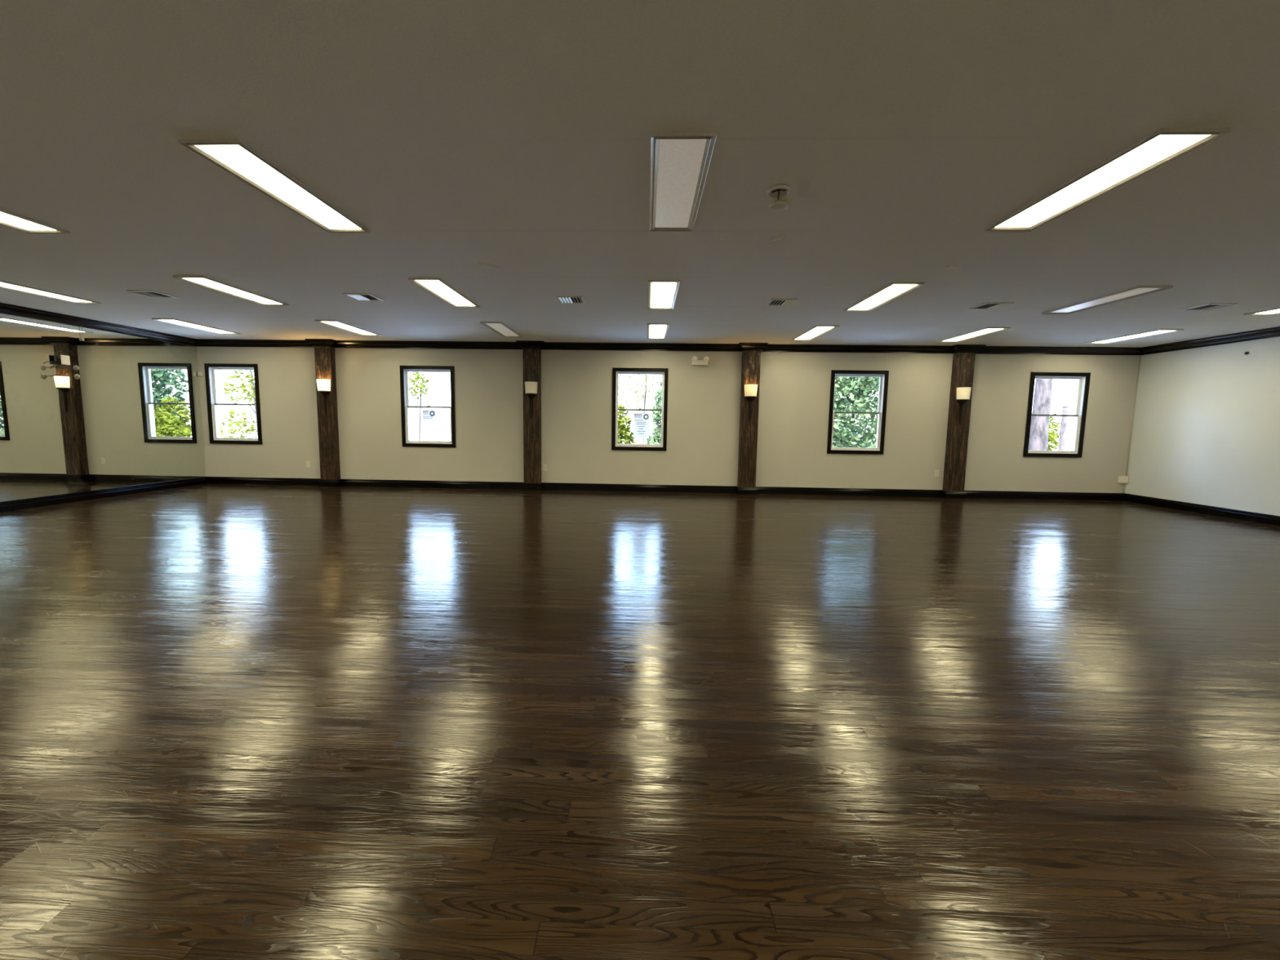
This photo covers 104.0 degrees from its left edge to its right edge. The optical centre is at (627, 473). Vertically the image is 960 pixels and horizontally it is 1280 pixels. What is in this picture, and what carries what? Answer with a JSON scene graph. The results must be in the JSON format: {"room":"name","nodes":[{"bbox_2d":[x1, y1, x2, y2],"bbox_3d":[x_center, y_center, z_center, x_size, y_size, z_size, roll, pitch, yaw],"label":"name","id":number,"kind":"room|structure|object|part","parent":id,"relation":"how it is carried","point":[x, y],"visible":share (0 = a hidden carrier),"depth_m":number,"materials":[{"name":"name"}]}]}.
{"room":"dance studio","nodes":[
{"label":"dance studio","id":0,"kind":"room"},
{"bbox_2d":[0,483,1279,959],"bbox_3d":[0.226,1.036,3.157,17.608,0.120,12.884,1,6,2],"label":"floor","id":1,"kind":"structure","parent":0,"point":[237,722],"depth_m":2.14,"materials":[{"name":"brown wood"}]},
{"bbox_2d":[314,346,340,479],"bbox_3d":[-5.638,-1.113,9.391,0.308,2.720,0.138,1,6,2],"label":"timber post","id":2,"kind":"object","parent":1,"relation":"on","point":[325,357],"visible":0.92,"depth_m":9.35,"materials":[{"name":"brown wood"}]},
{"bbox_2d":[316,378,330,415],"bbox_3d":[-5.627,-1.401,9.232,0.236,0.665,0.118,1,6,2],"label":"wall sconce","id":3,"kind":"object","parent":2,"relation":"attached to","point":[322,384],"visible":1,"depth_m":9.21,"materials":[{"name":"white glass"}]},
{"bbox_3d":[-5.623,-1.630,9.209,0.236,0.205,0.118,1,6,2],"label":"lamp shade","id":4,"kind":"part","parent":3,"relation":"part of","materials":[{"name":"white glass"}]},
{"bbox_2d":[522,348,541,483],"bbox_3d":[-1.769,-1.045,9.262,0.309,2.720,0.138,1,6,2],"label":"timber post","id":5,"kind":"object","parent":1,"relation":"on","point":[531,357],"visible":0.92,"depth_m":9.21,"materials":[{"name":"brown wood"}]},
{"bbox_2d":[524,381,537,418],"bbox_3d":[-1.766,-1.333,9.104,0.236,0.665,0.118,1,6,2],"label":"wall sconce","id":6,"kind":"object","parent":5,"relation":"attached to","point":[531,388],"visible":1,"depth_m":9.07,"materials":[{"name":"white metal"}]},
{"bbox_3d":[-1.763,-1.562,9.080,0.236,0.205,0.118,1,6,2],"label":"lamp shade","id":7,"kind":"part","parent":6,"relation":"part of","materials":[{"name":"white glass"}]},
{"bbox_2d":[737,350,760,487],"bbox_3d":[2.217,-0.975,9.129,0.312,2.720,0.138,1,6,2],"label":"timber post","id":8,"kind":"object","parent":1,"relation":"on","point":[751,360],"visible":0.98,"depth_m":9.08,"materials":[{"name":"brown wood"}]},
{"bbox_2d":[744,384,757,422],"bbox_3d":[2.213,-1.260,8.971,0.236,0.665,0.118,1,6,2],"label":"wall sconce","id":9,"kind":"object","parent":8,"relation":"attached to","point":[750,390],"visible":1,"depth_m":8.94,"materials":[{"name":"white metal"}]},
{"bbox_3d":[2.216,-1.489,8.948,0.236,0.205,0.118,1,6,2],"label":"lamp shade","id":10,"kind":"part","parent":9,"relation":"part of","materials":[{"name":"white glass"}]},
{"bbox_2d":[942,352,975,491],"bbox_3d":[5.964,-0.909,9.004,0.312,2.720,0.138,1,6,2],"label":"timber post","id":11,"kind":"object","parent":1,"relation":"on","point":[963,363],"visible":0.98,"depth_m":8.96,"materials":[{"name":"brown wood"}]},
{"bbox_2d":[956,386,971,425],"bbox_3d":[5.952,-1.187,8.847,0.236,0.665,0.118,1,6,2],"label":"wall sconce","id":12,"kind":"object","parent":11,"relation":"attached to","point":[963,393],"visible":1,"depth_m":8.82,"materials":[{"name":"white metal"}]},
{"bbox_3d":[5.955,-1.416,8.824,0.236,0.205,0.118,1,6,2],"label":"lamp shade","id":13,"kind":"part","parent":12,"relation":"part of","materials":[{"name":"white glass"}]},
{"bbox_2d":[0,0,1279,347],"bbox_3d":[0.273,-1.850,3.062,17.608,0.200,13.284,1,6,2],"label":"ceiling","id":14,"kind":"structure","parent":0,"point":[513,136],"depth_m":2.75,"materials":[{"name":"paint"}]},
{"bbox_2d":[0,208,70,233],"bbox_3d":[-4.571,-1.835,3.323,0.325,0.018,1.240,1,6,2],"label":"recessed light","id":15,"kind":"object","parent":14,"relation":"in","point":[8,219],"visible":1,"depth_m":3.78,"materials":[{"name":"plastic"}]},
{"bbox_2d":[0,212,55,230],"bbox_3d":[-4.571,-1.841,3.322,0.236,0.005,1.152,1,6,2],"label":"diffuser","id":16,"kind":"object","parent":15,"relation":"attached to","point":[6,219],"depth_m":3.76,"materials":[{"name":"white plastic"}]},
{"bbox_2d":[0,280,101,303],"bbox_3d":[-6.924,-2.122,5.792,0.325,0.018,1.240,1,6,2],"label":"recessed light","id":17,"kind":"object","parent":14,"relation":"in","point":[6,285],"visible":1,"depth_m":5.93,"materials":[{"name":"plastic"}]},
{"bbox_2d":[126,290,177,297],"bbox_3d":[-5.606,-2.116,5.904,0.310,0.015,0.310,1,6,2],"label":"ceiling vent","id":18,"kind":"object","parent":14,"relation":"in","point":[153,294],"visible":1,"depth_m":5.88,"materials":[{"name":"metal"}]},
{"bbox_2d":[151,318,240,334],"bbox_3d":[-6.847,-2.346,7.999,0.325,0.018,1.240,1,6,2],"label":"recessed light","id":19,"kind":"object","parent":14,"relation":"in","point":[173,321],"visible":1,"depth_m":7.93,"materials":[{"name":"plastic"}]},
{"bbox_2d":[163,320,231,333],"bbox_3d":[-6.847,-2.352,7.998,0.236,0.005,1.152,1,6,2],"label":"diffuser","id":20,"kind":"object","parent":19,"relation":"attached to","point":[174,322],"depth_m":7.98,"materials":[{"name":"white plastic"}]},
{"bbox_2d":[173,275,288,306],"bbox_3d":[-4.486,-2.082,5.746,0.325,0.018,1.240,1,6,2],"label":"recessed light","id":21,"kind":"object","parent":14,"relation":"in","point":[202,281],"visible":1,"depth_m":5.64,"materials":[{"name":"plastic"}]},
{"bbox_2d":[184,278,279,303],"bbox_3d":[-4.486,-2.088,5.745,0.236,0.005,1.152,1,6,2],"label":"diffuser","id":22,"kind":"object","parent":21,"relation":"attached to","point":[202,282],"depth_m":5.67,"materials":[{"name":"white plastic"}]},
{"bbox_2d":[178,138,369,232],"bbox_3d":[-2.153,-1.790,3.212,0.325,0.018,1.240,1,6,2],"label":"recessed light","id":23,"kind":"object","parent":14,"relation":"in","point":[235,157],"visible":1,"depth_m":3.04,"materials":[{"name":"plastic"}]},
{"bbox_2d":[315,320,381,336],"bbox_3d":[-4.409,-2.307,7.955,0.325,0.018,1.240,1,6,2],"label":"recessed light","id":24,"kind":"object","parent":14,"relation":"in","point":[335,323],"visible":1,"depth_m":7.87,"materials":[{"name":"plastic"}]},
{"bbox_2d":[323,321,374,334],"bbox_3d":[-4.409,-2.313,7.955,0.236,0.005,1.152,1,6,2],"label":"diffuser","id":25,"kind":"object","parent":24,"relation":"attached to","point":[336,324],"depth_m":7.91,"materials":[{"name":"white plastic"}]},
{"bbox_2d":[342,293,382,300],"bbox_3d":[-3.115,-2.080,5.903,0.310,0.015,0.310,1,6,2],"label":"ceiling vent","id":26,"kind":"object","parent":14,"relation":"in","point":[358,296],"visible":1,"depth_m":5.87,"materials":[{"name":"metal"}]},
{"bbox_2d":[408,277,479,307],"bbox_3d":[-2.048,-2.043,5.699,0.325,0.018,1.240,1,6,2],"label":"recessed light","id":27,"kind":"object","parent":14,"relation":"in","point":[437,287],"visible":1,"depth_m":5.60,"materials":[{"name":"plastic"}]},
{"bbox_2d":[480,321,522,337],"bbox_3d":[-1.970,-2.268,7.912,0.325,0.018,1.240,1,6,2],"label":"recessed light","id":28,"kind":"object","parent":14,"relation":"in","point":[502,329],"visible":1,"depth_m":7.81,"materials":[{"name":"plastic"}]},
{"bbox_2d":[485,323,519,336],"bbox_3d":[-1.970,-2.274,7.911,0.236,0.005,1.152,1,6,2],"label":"diffuser","id":29,"kind":"object","parent":28,"relation":"attached to","point":[501,329],"depth_m":7.86,"materials":[{"name":"white plastic"}]},
{"bbox_2d":[555,296,585,303],"bbox_3d":[-0.668,-2.045,5.896,0.310,0.015,0.310,1,6,2],"label":"ceiling vent","id":30,"kind":"object","parent":14,"relation":"in","point":[562,300],"visible":1,"depth_m":5.89,"materials":[{"name":"metal"}]},
{"bbox_2d":[646,323,669,338],"bbox_3d":[0.468,-2.229,7.868,0.325,0.018,1.240,1,6,2],"label":"recessed light","id":31,"kind":"object","parent":14,"relation":"in","point":[655,331],"visible":1,"depth_m":7.80,"materials":[{"name":"plastic"}]},
{"bbox_2d":[649,324,666,337],"bbox_3d":[0.468,-2.235,7.868,0.236,0.005,1.152,1,6,2],"label":"diffuser","id":32,"kind":"object","parent":31,"relation":"attached to","point":[655,331],"depth_m":7.81,"materials":[{"name":"white plastic"}]},
{"bbox_2d":[647,280,679,309],"bbox_3d":[0.390,-2.003,5.653,0.325,0.018,1.240,1,6,2],"label":"recessed light","id":33,"kind":"object","parent":14,"relation":"in","point":[661,296],"visible":1,"depth_m":5.55,"materials":[{"name":"plastic"}]},
{"bbox_2d":[651,282,675,307],"bbox_3d":[0.390,-2.009,5.652,0.236,0.005,1.152,1,6,2],"label":"diffuser","id":34,"kind":"object","parent":33,"relation":"attached to","point":[662,295],"depth_m":5.60,"materials":[{"name":"white plastic"}]},
{"bbox_2d":[648,133,716,231],"bbox_3d":[0.300,-1.743,3.096,0.325,0.018,1.240,1,6,2],"label":"recessed light","id":35,"kind":"object","parent":14,"relation":"in","point":[680,155],"visible":1,"depth_m":2.91,"materials":[{"name":"plastic"}]},
{"bbox_2d":[655,138,706,227],"bbox_3d":[0.300,-1.748,3.095,0.236,0.005,1.152,1,6,2],"label":"diffuser","id":36,"kind":"object","parent":35,"relation":"attached to","point":[678,167],"depth_m":2.93,"materials":[{"name":"white plastic"}]},
{"bbox_2d":[769,235,785,242],"bbox_3d":[1.160,-1.810,3.872,0.011,0.019,0.143,-4,7,-37],"label":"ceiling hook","id":37,"kind":"object","parent":14,"relation":"attached to","point":[784,237],"visible":1,"depth_m":3.86,"materials":[{"name":"white plastic"}]},
{"bbox_2d":[767,183,790,199],"bbox_3d":[0.922,-1.707,3.055,0.136,0.064,0.136,1,6,2],"label":"sprinkler","id":38,"kind":"object","parent":14,"relation":"attached to","point":[779,190],"visible":1,"depth_m":3.05,"materials":[{"name":"metal"}]},
{"bbox_2d":[768,200,789,211],"bbox_3d":[0.991,-1.747,3.273,0.132,0.026,0.132,1,6,2],"label":"cover plate","id":39,"kind":"object","parent":14,"relation":"attached to","point":[781,205],"visible":1,"depth_m":3.25,"materials":[{"name":"white plastic"}]},
{"bbox_2d":[764,298,798,306],"bbox_3d":[1.804,-2.008,5.880,0.310,0.015,0.310,1,6,2],"label":"ceiling vent","id":40,"kind":"object","parent":14,"relation":"in","point":[772,302],"visible":1,"depth_m":5.86,"materials":[{"name":"metal"}]},
{"bbox_2d":[791,325,839,340],"bbox_3d":[2.906,-2.190,7.825,0.325,0.018,1.240,1,6,2],"label":"recessed light","id":41,"kind":"object","parent":14,"relation":"in","point":[815,331],"visible":1,"depth_m":7.75,"materials":[{"name":"plastic"}]},
{"bbox_2d":[843,282,925,311],"bbox_3d":[2.828,-1.964,5.606,0.325,0.018,1.240,1,6,2],"label":"recessed light","id":42,"kind":"object","parent":14,"relation":"in","point":[892,291],"visible":1,"depth_m":5.51,"materials":[{"name":"plastic"}]},
{"bbox_2d":[849,284,915,309],"bbox_3d":[2.828,-1.970,5.606,0.236,0.005,1.152,1,6,2],"label":"diffuser","id":43,"kind":"object","parent":42,"relation":"attached to","point":[893,291],"depth_m":5.51,"materials":[{"name":"white plastic"}]},
{"bbox_2d":[937,327,1010,342],"bbox_3d":[5.344,-2.151,7.781,0.325,0.018,1.240,1,6,2],"label":"recessed light","id":44,"kind":"object","parent":14,"relation":"in","point":[986,331],"visible":1,"depth_m":7.70,"materials":[{"name":"plastic"}]},
{"bbox_2d":[943,328,1000,341],"bbox_3d":[5.344,-2.156,7.781,0.236,0.005,1.152,1,6,2],"label":"diffuser","id":45,"kind":"object","parent":44,"relation":"attached to","point":[985,331],"depth_m":7.77,"materials":[{"name":"white plastic"}]},
{"bbox_2d":[969,302,1013,309],"bbox_3d":[4.293,-1.975,5.902,0.310,0.015,0.310,1,6,2],"label":"ceiling vent","id":46,"kind":"object","parent":14,"relation":"in","point":[986,305],"visible":1,"depth_m":5.89,"materials":[{"name":"metal"}]},
{"bbox_2d":[1041,285,1173,314],"bbox_3d":[5.298,-1.929,5.609,0.325,0.018,1.240,1,6,2],"label":"recessed light","id":47,"kind":"object","parent":14,"relation":"in","point":[1139,291],"visible":1,"depth_m":5.51,"materials":[{"name":"plastic"}]},
{"bbox_2d":[984,128,1231,231],"bbox_3d":[2.726,-1.698,2.998,0.325,0.018,1.240,1,6,2],"label":"recessed light","id":48,"kind":"object","parent":14,"relation":"in","point":[1162,146],"visible":1,"depth_m":2.80,"materials":[{"name":"plastic"}]},
{"bbox_2d":[1084,328,1184,343],"bbox_3d":[7.782,-2.112,7.738,0.325,0.018,1.240,1,6,2],"label":"recessed light","id":49,"kind":"object","parent":14,"relation":"in","point":[1159,331],"visible":1,"depth_m":7.65,"materials":[{"name":"plastic"}]},
{"bbox_2d":[1093,330,1173,342],"bbox_3d":[7.782,-2.117,7.737,0.236,0.005,1.152,1,6,2],"label":"diffuser","id":50,"kind":"object","parent":49,"relation":"attached to","point":[1157,332],"depth_m":7.71,"materials":[{"name":"white plastic"}]},
{"bbox_2d":[1180,303,1238,310],"bbox_3d":[6.740,-1.930,5.800,0.310,0.015,0.310,1,6,2],"label":"ceiling vent","id":51,"kind":"object","parent":14,"relation":"in","point":[1208,306],"visible":1,"depth_m":5.78,"materials":[{"name":"metal"}]},
{"bbox_2d":[1244,307,1279,315],"bbox_3d":[7.704,-1.885,5.514,0.325,0.018,1.240,1,6,2],"label":"recessed light","id":52,"kind":"object","parent":14,"relation":"in","point":[1275,311],"visible":1,"depth_m":6.02,"materials":[{"name":"plastic"}]},
{"bbox_3d":[7.704,-1.886,5.513,0.279,0.016,1.194,1,6,2],"label":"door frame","id":53,"kind":"part","parent":52,"relation":"part of","materials":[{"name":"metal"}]},
{"bbox_2d":[1257,309,1279,313],"bbox_3d":[7.704,-1.891,5.513,0.236,0.005,1.152,1,6,2],"label":"diffuser","id":54,"kind":"object","parent":52,"relation":"attached to","point":[1277,311],"depth_m":6.00,"materials":[{"name":"white plastic"}]},
{"bbox_2d":[197,346,1140,493],"bbox_3d":[0.468,-1.021,9.338,17.608,2.720,0.160,1,6,2],"label":"wall","id":55,"kind":"structure","parent":0,"point":[704,410],"depth_m":9.24,"materials":[{"name":"white paint"}]},
{"bbox_2d":[196,346,206,476],"bbox_3d":[-8.096,-1.166,9.523,0.075,2.459,0.040,1,6,2],"label":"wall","id":56,"kind":"structure","parent":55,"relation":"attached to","point":[200,374],"depth_m":9.52,"materials":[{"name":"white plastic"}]},
{"bbox_2d":[204,363,262,444],"bbox_3d":[-7.480,-1.326,9.569,1.020,1.512,0.174,1,6,2],"label":"window","id":57,"kind":"structure","parent":55,"relation":"in","point":[210,368],"depth_m":9.52,"materials":[{"name":"black paint"}]},
{"bbox_3d":[-7.474,-1.661,9.554,0.880,0.703,0.030,1,6,2],"label":"sash","id":58,"kind":"part","parent":57,"relation":"part of","materials":[{"name":"clear glass"}]},
{"bbox_3d":[-7.481,-1.318,9.542,0.812,0.031,0.040,1,6,2],"label":"meeting rail","id":59,"kind":"part","parent":57,"relation":"part of","materials":[{"name":"white plastic"}]},
{"bbox_3d":[-7.486,-0.986,9.576,0.880,0.693,0.032,1,6,2],"label":"sash","id":60,"kind":"part","parent":57,"relation":"part of","materials":[{"name":"clear glass"}]},
{"bbox_2d":[306,461,310,467],"bbox_3d":[-6.115,-0.179,9.569,0.074,0.120,0.010,1,6,2],"label":"wall outlet","id":61,"kind":"object","parent":55,"relation":"attached to","point":[308,463],"visible":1,"depth_m":9.57,"materials":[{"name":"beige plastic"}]},
{"bbox_2d":[400,365,455,447],"bbox_3d":[-3.739,-1.260,9.444,1.020,1.512,0.174,1,6,2],"label":"window","id":62,"kind":"structure","parent":55,"relation":"in","point":[404,370],"depth_m":9.39,"materials":[{"name":"black paint"}]},
{"bbox_3d":[-3.734,-1.595,9.430,0.880,0.703,0.030,1,6,2],"label":"sash","id":63,"kind":"part","parent":62,"relation":"part of","materials":[{"name":"clear glass"}]},
{"bbox_3d":[-3.740,-1.252,9.418,0.812,0.031,0.040,1,6,2],"label":"meeting rail","id":64,"kind":"part","parent":62,"relation":"part of","materials":[{"name":"white plastic"}]},
{"bbox_3d":[-3.745,-0.920,9.452,0.880,0.693,0.032,1,6,2],"label":"sash","id":65,"kind":"part","parent":62,"relation":"part of","materials":[{"name":"clear glass"}]},
{"bbox_2d":[422,409,435,419],"bbox_3d":[-3.744,-1.106,9.428,0.246,0.185,0.001,1,6,2],"label":"paper notice","id":66,"kind":"object","parent":62,"relation":"attached to","point":[427,414],"visible":1,"depth_m":9.43,"materials":[{"name":"grey paper"}]},
{"bbox_2d":[542,464,546,471],"bbox_3d":[-1.553,-0.114,9.415,0.074,0.120,0.010,1,6,2],"label":"wall outlet","id":67,"kind":"object","parent":55,"relation":"attached to","point":[544,466],"visible":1,"depth_m":9.41,"materials":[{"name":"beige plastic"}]},
{"bbox_2d":[611,367,668,450],"bbox_3d":[0.226,-1.190,9.312,1.020,1.512,0.174,1,6,2],"label":"window","id":68,"kind":"structure","parent":55,"relation":"in","point":[615,371],"depth_m":9.26,"materials":[{"name":"black paint"}]},
{"bbox_3d":[0.220,-0.850,9.319,0.880,0.693,0.032,1,6,2],"label":"sash","id":69,"kind":"part","parent":68,"relation":"part of","materials":[{"name":"clear glass"}]},
{"bbox_3d":[0.225,-1.182,9.285,0.812,0.031,0.040,1,6,2],"label":"meeting rail","id":70,"kind":"part","parent":68,"relation":"part of","materials":[{"name":"white plastic"}]},
{"bbox_3d":[0.231,-1.525,9.297,0.880,0.703,0.030,1,6,2],"label":"sash","id":71,"kind":"part","parent":68,"relation":"part of","materials":[{"name":"clear glass"}]},
{"bbox_2d":[633,413,649,437],"bbox_3d":[0.258,-0.895,9.308,0.290,0.456,0.001,1,6,2],"label":"paper notice","id":72,"kind":"object","parent":68,"relation":"attached to","point":[641,420],"visible":1,"depth_m":9.31,"materials":[{"name":"grey paper"}]},
{"bbox_2d":[206,476,1124,500],"bbox_3d":[0.444,0.281,9.308,17.208,0.134,0.164,1,6,2],"label":"baseboard","id":73,"kind":"structure","parent":55,"relation":"attached to","point":[218,480],"depth_m":9.35,"materials":[{"name":"black paint"}]},
{"bbox_2d":[196,338,1141,355],"bbox_3d":[0.479,-2.292,9.009,17.208,0.125,0.235,1,6,2],"label":"trim","id":74,"kind":"structure","parent":55,"relation":"attached to","point":[306,343],"depth_m":9.04,"materials":[{"name":"brown paint"}]},
{"bbox_2d":[691,355,709,365],"bbox_3d":[1.314,-2.047,9.068,0.314,0.156,0.108,1,6,2],"label":"emergency light","id":75,"kind":"object","parent":55,"relation":"attached to","point":[695,362],"visible":1,"depth_m":9.06,"materials":[{"name":"white plastic"}]},
{"bbox_2d":[826,369,888,454],"bbox_3d":[4.190,-1.121,9.179,1.020,1.512,0.174,1,6,2],"label":"window","id":76,"kind":"structure","parent":55,"relation":"in","point":[883,375],"depth_m":9.12,"materials":[{"name":"black paint"}]},
{"bbox_3d":[4.184,-0.780,9.187,0.880,0.693,0.032,1,6,2],"label":"sash","id":77,"kind":"part","parent":76,"relation":"part of","materials":[{"name":"clear glass"}]},
{"bbox_3d":[4.189,-1.112,9.153,0.812,0.031,0.040,1,6,2],"label":"meeting rail","id":78,"kind":"part","parent":76,"relation":"part of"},
{"bbox_3d":[4.196,-1.455,9.165,0.880,0.703,0.030,1,6,2],"label":"sash","id":79,"kind":"part","parent":76,"relation":"part of","materials":[{"name":"clear glass"}]},
{"bbox_2d":[934,470,939,476],"bbox_3d":[5.677,-0.008,9.172,0.074,0.120,0.010,1,6,2],"label":"wall outlet","id":80,"kind":"object","parent":55,"relation":"attached to","point":[936,472],"visible":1,"depth_m":9.17,"materials":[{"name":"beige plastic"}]},
{"bbox_2d":[1022,372,1090,457],"bbox_3d":[7.714,-1.059,9.062,1.020,1.512,0.174,1,6,2],"label":"window","id":81,"kind":"structure","parent":55,"relation":"in","point":[1083,378],"depth_m":9.01,"materials":[{"name":"black paint"}]},
{"bbox_3d":[7.708,-0.718,9.070,0.880,0.693,0.032,1,6,2],"label":"sash","id":82,"kind":"part","parent":81,"relation":"part of","materials":[{"name":"clear glass"}]},
{"bbox_3d":[7.713,-1.050,9.036,0.812,0.031,0.040,1,6,2],"label":"meeting rail","id":83,"kind":"part","parent":81,"relation":"part of","materials":[{"name":"white plastic"}]},
{"bbox_3d":[7.720,-1.393,9.048,0.880,0.703,0.030,1,6,2],"label":"sash","id":84,"kind":"part","parent":81,"relation":"part of","materials":[{"name":"clear glass"}]},
{"bbox_2d":[1117,355,1141,493],"bbox_3d":[8.983,-0.869,8.946,0.140,2.463,0.055,1,6,2],"label":"conduit","id":85,"kind":"object","parent":55,"relation":"attached to","point":[1122,479],"visible":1,"depth_m":9.01,"materials":[{"name":"white plastic"}]},
{"bbox_2d":[1124,336,1279,515],"bbox_3d":[8.941,-0.216,2.643,0.200,2.720,12.724,1,6,2],"label":"wall","id":86,"kind":"structure","parent":0,"point":[1206,428],"depth_m":7.72,"materials":[{"name":"white paint"}]},
{"bbox_2d":[1124,493,1279,526],"bbox_3d":[8.814,1.058,2.878,0.024,0.134,12.524,1,6,2],"label":"baseboard","id":87,"kind":"structure","parent":86,"relation":"attached to","point":[1269,519],"depth_m":7.74,"materials":[{"name":"black paint"}]},
{"bbox_2d":[1141,326,1279,355],"bbox_3d":[8.815,-1.519,2.615,0.095,0.125,12.524,1,6,2],"label":"trim","id":88,"kind":"structure","parent":86,"relation":"attached to","point":[1271,332],"depth_m":7.65,"materials":[{"name":"brown paint"}]},
{"bbox_3d":[-8.458,-0.522,3.223,0.194,2.720,12.724,1,6,2],"label":"wall","id":89,"kind":"structure","parent":0,"visible":0},
{"bbox_2d":[0,302,196,346],"bbox_3d":[-8.286,-1.820,3.185,0.095,0.125,12.524,1,6,2],"label":"trim","id":90,"kind":"structure","parent":89,"relation":"attached to","point":[6,308],"depth_m":7.55,"materials":[{"name":"brown paint"}]},
{"bbox_2d":[0,313,205,502],"bbox_3d":[-8.354,-0.536,3.326,0.006,2.461,12.500,1,6,2],"label":"wall mirror","id":91,"kind":"object","parent":89,"relation":"attached to","point":[132,415],"visible":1,"depth_m":7.65,"materials":[{"name":"silver glass"}]},
{"bbox_2d":[48,354,79,379],"bbox_3d":[-8.088,-1.535,7.218,0.293,0.347,0.201,-3,7,-31],"label":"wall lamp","id":92,"kind":"object","parent":91,"relation":"attached to","point":[60,359],"visible":1,"depth_m":7.21,"materials":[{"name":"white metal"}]},
{"bbox_3d":[-8.110,-1.639,7.213,0.008,0.132,0.108,1,6,2],"label":"plate","id":93,"kind":"part","parent":92,"relation":"part of","materials":[{"name":"white plastic"}]},
{"bbox_3d":[-7.954,-1.524,7.216,0.080,0.080,0.022,1,6,2],"label":"knob","id":94,"kind":"part","parent":92,"relation":"part of","materials":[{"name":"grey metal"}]},
{"bbox_3d":[-7.955,-1.400,7.229,0.080,0.080,0.022,1,6,2],"label":"knob","id":95,"kind":"part","parent":92,"relation":"part of","materials":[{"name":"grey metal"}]},
{"bbox_2d":[0,476,207,512],"bbox_3d":[-8.352,0.756,3.450,0.036,0.134,12.524,1,6,2],"label":"baseboard","id":96,"kind":"structure","parent":89,"relation":"attached to","point":[15,504],"depth_m":7.67,"materials":[{"name":"black paint"}]},
{"label":"outside","id":97,"kind":"structure","parent":0,"visible":0},
{"bbox_2d":[220,433,1071,450],"bbox_3d":[2.733,-3.736,79.978,180.000,0.200,140.016,1,6,2],"label":"ground","id":98,"kind":"structure","parent":97,"point":[413,437],"depth_m":118.75,"materials":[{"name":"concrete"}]},
{"bbox_2d":[219,369,257,438],"bbox_3d":[-11.757,-0.356,15.477,1.565,5.803,1.295,3,6,21],"label":"slender tree","id":99,"kind":"object","parent":98,"relation":"on","point":[251,375],"visible":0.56,"depth_m":15.13,"materials":[{"name":"green plant"}]},
{"bbox_2d":[408,372,431,440],"bbox_3d":[-7.643,-0.718,18.289,0.996,6.067,1.082,1,6,2],"label":"slender tree","id":100,"kind":"object","parent":98,"relation":"on","point":[417,378],"visible":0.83,"depth_m":18.06,"materials":[{"name":"green plant"}]},
{"bbox_2d":[617,404,637,444],"bbox_3d":[-0.299,0.126,16.621,1.499,4.936,1.523,1,6,2],"label":"leafy bush","id":101,"kind":"object","parent":98,"relation":"on","point":[623,429],"visible":0.17,"depth_m":16.24,"materials":[{"name":"green plant"}]},
{"bbox_2d":[617,373,662,444],"bbox_3d":[0.431,-1.496,19.958,2.142,7.501,1.561,1,6,2],"label":"slender tree","id":102,"kind":"object","parent":98,"relation":"on","point":[646,375],"visible":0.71,"depth_m":19.76,"materials":[{"name":"green plant"}]},
{"bbox_2d":[644,387,662,444],"bbox_3d":[1.029,0.006,15.558,1.197,5.428,1.238,2,6,16],"label":"leafy bush","id":103,"kind":"object","parent":98,"relation":"on","point":[656,435],"visible":0.2,"depth_m":15.27,"materials":[{"name":"green plant"}]},
{"bbox_2d":[832,376,879,448],"bbox_3d":[8.158,-1.686,18.259,5.200,8.445,5.434,-2,7,-26],"label":"broadleaf tree","id":104,"kind":"object","parent":98,"relation":"on","point":[860,390],"visible":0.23,"depth_m":16.95,"materials":[{"name":"green plant"}]},
{"bbox_2d":[1028,378,1053,450],"bbox_3d":[10.503,-1.878,12.294,2.797,10.112,2.301,-2,7,-28],"label":"tree","id":105,"kind":"object","parent":98,"relation":"on","point":[1038,439],"visible":0.08,"depth_m":12.46,"materials":[{"name":"grey plant"}]},
{"bbox_2d":[1047,416,1060,450],"bbox_3d":[15.956,0.028,19.744,1.761,4.954,1.702,1,6,2],"label":"leafy bush","id":106,"kind":"object","parent":98,"relation":"on","point":[1052,435],"visible":0.07,"depth_m":19.04,"materials":[{"name":"green plant"}]},
{"bbox_2d":[1049,402,1073,450],"bbox_3d":[15.144,0.112,17.587,3.204,5.200,0.228,1,6,2],"label":"utility pole","id":107,"kind":"object","parent":98,"relation":"on","point":[1064,410],"visible":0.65,"depth_m":17.36,"materials":[{"name":"grey wood"}]}
]}

